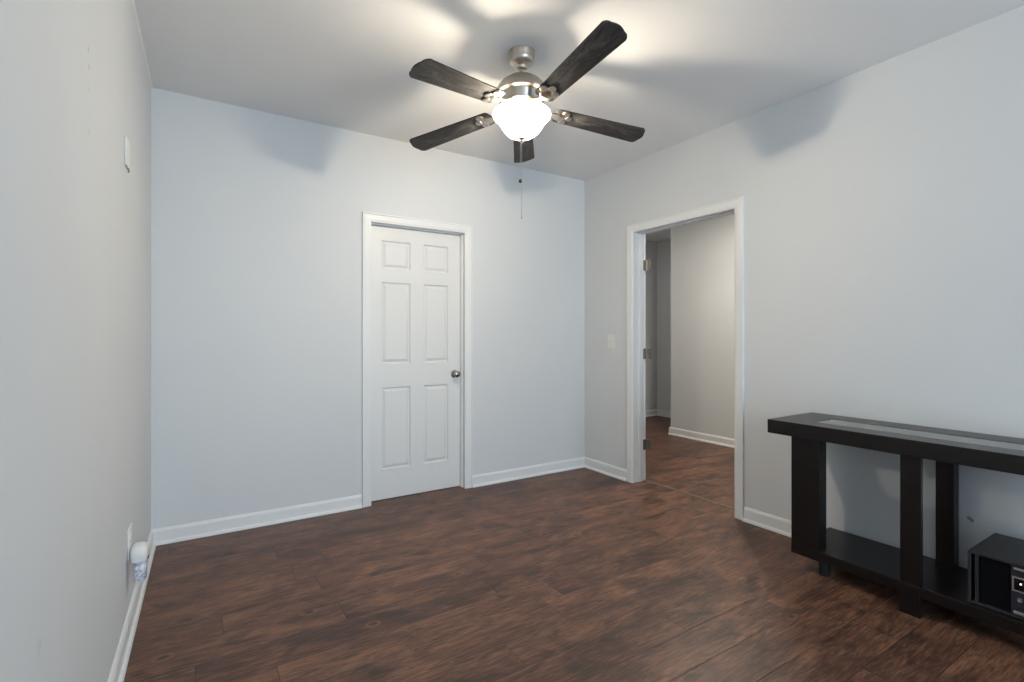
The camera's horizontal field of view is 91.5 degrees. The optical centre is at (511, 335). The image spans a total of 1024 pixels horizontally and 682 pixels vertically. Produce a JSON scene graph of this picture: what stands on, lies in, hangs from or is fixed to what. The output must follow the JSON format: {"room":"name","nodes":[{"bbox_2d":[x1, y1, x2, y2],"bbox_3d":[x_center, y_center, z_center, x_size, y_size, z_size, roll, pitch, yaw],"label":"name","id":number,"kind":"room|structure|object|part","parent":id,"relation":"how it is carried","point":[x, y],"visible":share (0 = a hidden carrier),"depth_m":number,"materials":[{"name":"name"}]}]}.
{"room":"empty bedroom","nodes":[
{"label":"empty bedroom","id":0,"kind":"room"},
{"bbox_2d":[0,0,150,681],"bbox_3d":[-0.542,-0.115,0.239,0.125,2.670,7.986,0,0,-31],"label":"wall","id":1,"kind":"structure","parent":0,"point":[75,225],"depth_m":1.18,"materials":[{"name":"grey paint"}]},
{"bbox_2d":[125,136,129,172],"bbox_3d":[-1.550,-0.727,2.013,0.010,0.129,0.100,0,0,-32],"label":"wall plate","id":2,"kind":"object","parent":1,"relation":"attached to","point":[127,144],"visible":1,"depth_m":1.99,"materials":[{"name":"white plastic"}]},
{"bbox_2d":[127,523,131,560],"bbox_3d":[-1.587,0.853,2.073,0.009,0.132,0.084,0,0,-32],"label":"wall outlet","id":3,"kind":"object","parent":1,"relation":"attached to","point":[129,530],"visible":0.88,"depth_m":2.04,"materials":[{"name":"white plastic"}]},
{"bbox_2d":[108,530,155,681],"bbox_3d":[-0.295,1.174,-0.019,0.026,0.092,6.884,0,0,-31],"label":"baseboard","id":4,"kind":"structure","parent":1,"relation":"attached to","point":[120,663],"depth_m":2.00,"materials":[{"name":"white wood"}]},
{"bbox_2d":[130,541,148,581],"bbox_3d":[-1.535,0.930,2.058,0.062,0.146,0.076,0,0,-31],"label":"air freshener","id":5,"kind":"object","parent":1,"relation":"attached to","point":[139,551],"visible":1,"depth_m":2.03,"materials":[{"name":"white plastic"}]},
{"bbox_2d":[133,560,147,581],"bbox_3d":[-1.534,0.961,2.059,0.048,0.084,0.062,0,0,-32],"label":"bottle","id":6,"kind":"object","parent":5,"relation":"on","point":[139,566],"depth_m":2.03,"materials":[{"name":"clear plastic"}]},
{"bbox_2d":[131,0,152,88],"bbox_3d":[-0.302,-1.444,-0.024,0.009,0.012,6.884,0,0,-31],"label":"trim","id":7,"kind":"structure","parent":1,"relation":"attached to","point":[132,1],"depth_m":2.44,"materials":[{"name":"white paint"}]},
{"bbox_2d":[151,88,584,528],"bbox_3d":[-0.820,-0.115,3.794,3.467,2.670,0.125,0,0,-32],"label":"wall","id":8,"kind":"structure","parent":0,"point":[256,215],"depth_m":3.35,"materials":[{"name":"grey paint"}]},
{"bbox_2d":[151,494,362,545],"bbox_3d":[-1.582,1.174,3.223,1.219,0.092,0.026,0,0,-32],"label":"baseboard","id":9,"kind":"structure","parent":8,"relation":"attached to","point":[183,532],"depth_m":3.18,"materials":[{"name":"white wood"}]},
{"bbox_2d":[371,225,459,500],"bbox_3d":[-0.728,0.201,3.841,0.751,2.029,0.102,0,0,-32],"label":"door","id":10,"kind":"structure","parent":8,"relation":"in","point":[415,275],"depth_m":3.84,"materials":[{"name":"white wood"}]},
{"bbox_3d":[-0.448,0.305,3.998,0.064,0.064,0.067,0,0,-32],"label":"knob","id":11,"kind":"part","parent":10,"relation":"part of","materials":[{"name":"silver metal"}]},
{"bbox_2d":[362,211,471,507],"bbox_3d":[-0.728,0.167,3.842,0.878,2.106,0.144,0,0,-32],"label":"trim","id":12,"kind":"structure","parent":8,"relation":"attached to","point":[368,218],"depth_m":3.81,"materials":[{"name":"white wood"}]},
{"bbox_2d":[472,457,583,487],"bbox_3d":[0.184,1.174,4.339,1.187,0.092,0.026,0,0,-32],"label":"baseboard","id":13,"kind":"structure","parent":8,"relation":"attached to","point":[496,477],"depth_m":4.30,"materials":[{"name":"white wood"}]},
{"bbox_2d":[124,416,1023,681],"bbox_3d":[1.872,1.280,2.372,6.900,0.120,9.210,0,0,-32],"label":"floor","id":14,"kind":"structure","parent":0,"point":[580,574],"depth_m":2.28,"materials":[{"name":"brown wood"}]},
{"bbox_2d":[644,480,734,509],"bbox_3d":[1.375,1.216,3.822,0.044,0.008,0.928,0,0,-32],"label":"threshold","id":15,"kind":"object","parent":14,"relation":"on","point":[649,481],"depth_m":3.80,"materials":[{"name":"brown wood"}]},
{"bbox_2d":[768,412,1023,635],"bbox_3d":[1.898,0.834,2.282,0.453,0.773,1.244,0,0,-32],"label":"console table","id":16,"kind":"object","parent":14,"relation":"on","point":[941,581],"visible":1,"depth_m":2.32,"materials":[{"name":"black wood"}]},
{"bbox_3d":[1.626,0.801,2.641,0.289,0.569,0.139,0,0,-32],"label":"leg","id":17,"kind":"part","parent":16,"relation":"part of","materials":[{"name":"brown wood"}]},
{"bbox_2d":[791,527,1023,635],"bbox_3d":[1.912,1.109,2.291,0.400,0.049,1.038,0,0,-32],"label":"shelf","id":18,"kind":"object","parent":16,"relation":"attached to","point":[945,585],"depth_m":2.31,"materials":[{"name":"black wood"}]},
{"bbox_3d":[1.754,0.800,2.192,0.024,0.567,0.076,0,0,-32],"label":"leg","id":19,"kind":"part","parent":16,"relation":"part of","materials":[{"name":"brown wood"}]},
{"bbox_3d":[2.060,0.801,2.363,0.064,0.569,0.068,0,0,-32],"label":"leg","id":20,"kind":"part","parent":16,"relation":"part of","materials":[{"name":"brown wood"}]},
{"bbox_2d":[968,533,1023,619],"bbox_3d":[2.096,0.980,1.988,0.343,0.210,0.338,0,0,-32],"label":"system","id":21,"kind":"object","parent":16,"relation":"on","point":[996,563],"visible":1,"depth_m":1.99,"materials":[{"name":"black plastic"}]},
{"bbox_2d":[980,556,1010,611],"bbox_3d":[1.948,0.980,2.000,0.078,0.188,0.092,0,0,-32],"label":"grille","id":22,"kind":"object","parent":21,"relation":"attached to","point":[995,571],"depth_m":1.98,"materials":[{"name":"black fabric"}]},
{"bbox_3d":[1.998,0.980,1.917,0.082,0.188,0.100,0,0,-32],"label":"control panel","id":23,"kind":"part","parent":21,"relation":"part of","materials":[{"name":"grey plastic"}]},
{"bbox_3d":[1.960,0.956,1.897,0.005,0.056,0.086,0,0,-32],"label":"display frame","id":24,"kind":"part","parent":21,"relation":"part of","materials":[{"name":"silver metal"}]},
{"bbox_2d":[134,0,1023,241],"bbox_3d":[1.872,-1.525,2.372,6.900,0.150,9.210,0,0,-32],"label":"ceiling","id":25,"kind":"structure","parent":0,"point":[684,70],"depth_m":2.58,"materials":[{"name":"paint"}]},
{"bbox_2d":[409,20,644,218],"bbox_3d":[0.073,-1.024,2.521,1.331,0.852,1.301,0,0,-32],"label":"ceiling fan","id":26,"kind":"object","parent":25,"relation":"hanging from","point":[521,94],"visible":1,"depth_m":2.45,"materials":[{"name":"brushed nickel"},{"name":"dark wood"},{"name":"frosted glass"}]},
{"bbox_3d":[-0.335,-1.122,2.751,0.524,0.006,0.135,-8,-12,27],"label":"blade","id":27,"kind":"part","parent":26,"relation":"part of","materials":[{"name":"brown wood"}]},
{"bbox_3d":[-0.228,-1.125,2.223,0.135,0.006,0.524,-14,-3,40],"label":"blade","id":28,"kind":"part","parent":26,"relation":"part of","materials":[{"name":"brown wood"}]},
{"bbox_3d":[0.008,-1.111,2.560,0.050,0.108,0.050,0,0,-32],"label":"light bulb","id":29,"kind":"part","parent":26,"relation":"part of","materials":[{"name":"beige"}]},
{"bbox_3d":[0.045,-0.892,2.554,0.008,0.192,0.004,0,0,10],"label":"pull chain","id":30,"kind":"part","parent":26,"relation":"part of","materials":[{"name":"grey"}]},
{"bbox_3d":[0.068,-1.145,2.988,0.135,0.006,0.524,-13,-2,2],"label":"blade","id":31,"kind":"part","parent":26,"relation":"part of","materials":[{"name":"brown wood"}]},
{"bbox_3d":[0.066,-1.111,2.515,0.050,0.108,0.050,0,0,-32],"label":"light bulb","id":32,"kind":"part","parent":26,"relation":"part of","materials":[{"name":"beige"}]},
{"bbox_3d":[0.076,-1.111,2.587,0.050,0.108,0.050,0,0,-32],"label":"light bulb","id":33,"kind":"part","parent":26,"relation":"part of","materials":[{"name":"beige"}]},
{"bbox_3d":[0.286,-1.189,2.194,0.135,0.006,0.524,15,-17,-30],"label":"blade","id":34,"kind":"part","parent":26,"relation":"part of","materials":[{"name":"brown wood"}]},
{"bbox_3d":[0.466,-1.126,2.674,0.524,0.006,0.135,6,-11,-16],"label":"blade","id":35,"kind":"part","parent":26,"relation":"part of","materials":[{"name":"brown wood"}]},
{"bbox_2d":[646,240,656,409],"bbox_3d":[1.015,-0.115,6.997,2.808,2.670,0.125,0,0,-32],"label":"wall","id":36,"kind":"structure","parent":0,"point":[651,246],"depth_m":7.63,"materials":[{"name":"grey paint"}]},
{"bbox_2d":[646,409,656,416],"bbox_3d":[1.056,1.174,6.933,2.808,0.092,0.026,0,0,-32],"label":"baseboard","id":37,"kind":"structure","parent":36,"relation":"attached to","point":[648,412],"depth_m":7.61,"materials":[{"name":"white wood"}]},
{"bbox_2d":[657,239,670,410],"bbox_3d":[2.557,-0.115,7.303,0.125,2.670,1.255,0,0,-32],"label":"wall","id":38,"kind":"structure","parent":0,"point":[663,247],"depth_m":7.57,"materials":[{"name":"grey paint"}]},
{"bbox_2d":[657,409,670,417],"bbox_3d":[2.526,1.174,7.210,0.026,0.092,1.130,0,0,-32],"label":"baseboard","id":39,"kind":"structure","parent":38,"relation":"attached to","point":[663,413],"depth_m":7.56,"materials":[{"name":"white wood"}]},
{"bbox_2d":[671,214,734,438],"bbox_3d":[3.827,-0.115,4.329,1.155,2.670,5.130,0,0,-32],"label":"wall","id":40,"kind":"structure","parent":0,"point":[702,253],"depth_m":5.79,"materials":[{"name":"grey paint"}]},
{"bbox_2d":[668,427,734,447],"bbox_3d":[3.322,1.174,4.022,0.026,0.092,5.150,0,0,-32],"label":"baseboard","id":41,"kind":"structure","parent":40,"relation":"attached to","point":[728,442],"depth_m":5.78,"materials":[{"name":"white wood"}]},
{"bbox_2d":[585,6,1023,568],"bbox_3d":[2.162,-0.115,2.437,0.125,2.670,8.810,0,0,-32],"label":"wall","id":42,"kind":"structure","parent":0,"point":[884,201],"depth_m":2.67,"materials":[{"name":"grey paint"}]},
{"bbox_2d":[584,457,626,480],"bbox_3d":[0.817,1.174,4.425,0.026,0.092,0.558,0,0,-32],"label":"baseboard","id":43,"kind":"structure","parent":42,"relation":"attached to","point":[601,467],"depth_m":4.40,"materials":[{"name":"white wood"}]},
{"bbox_2d":[608,335,613,347],"bbox_3d":[0.861,0.048,4.362,0.018,0.120,0.072,0,0,-32],"label":"light switch","id":44,"kind":"object","parent":42,"relation":"attached to","point":[610,337],"visible":1,"depth_m":4.36,"materials":[{"name":"white plastic"}]},
{"bbox_2d":[627,196,743,519],"bbox_3d":[1.322,0.149,3.789,0.188,2.142,1.048,0,0,-32],"label":"trim","id":45,"kind":"structure","parent":42,"relation":"attached to","point":[637,264],"depth_m":4.13,"materials":[{"name":"white wood"}]},
{"bbox_2d":[742,507,790,536],"bbox_3d":[2.937,1.174,1.069,0.026,0.092,5.269,0,0,-32],"label":"baseboard","id":46,"kind":"structure","parent":42,"relation":"attached to","point":[767,521],"depth_m":3.15,"materials":[{"name":"white wood"}]}
]}

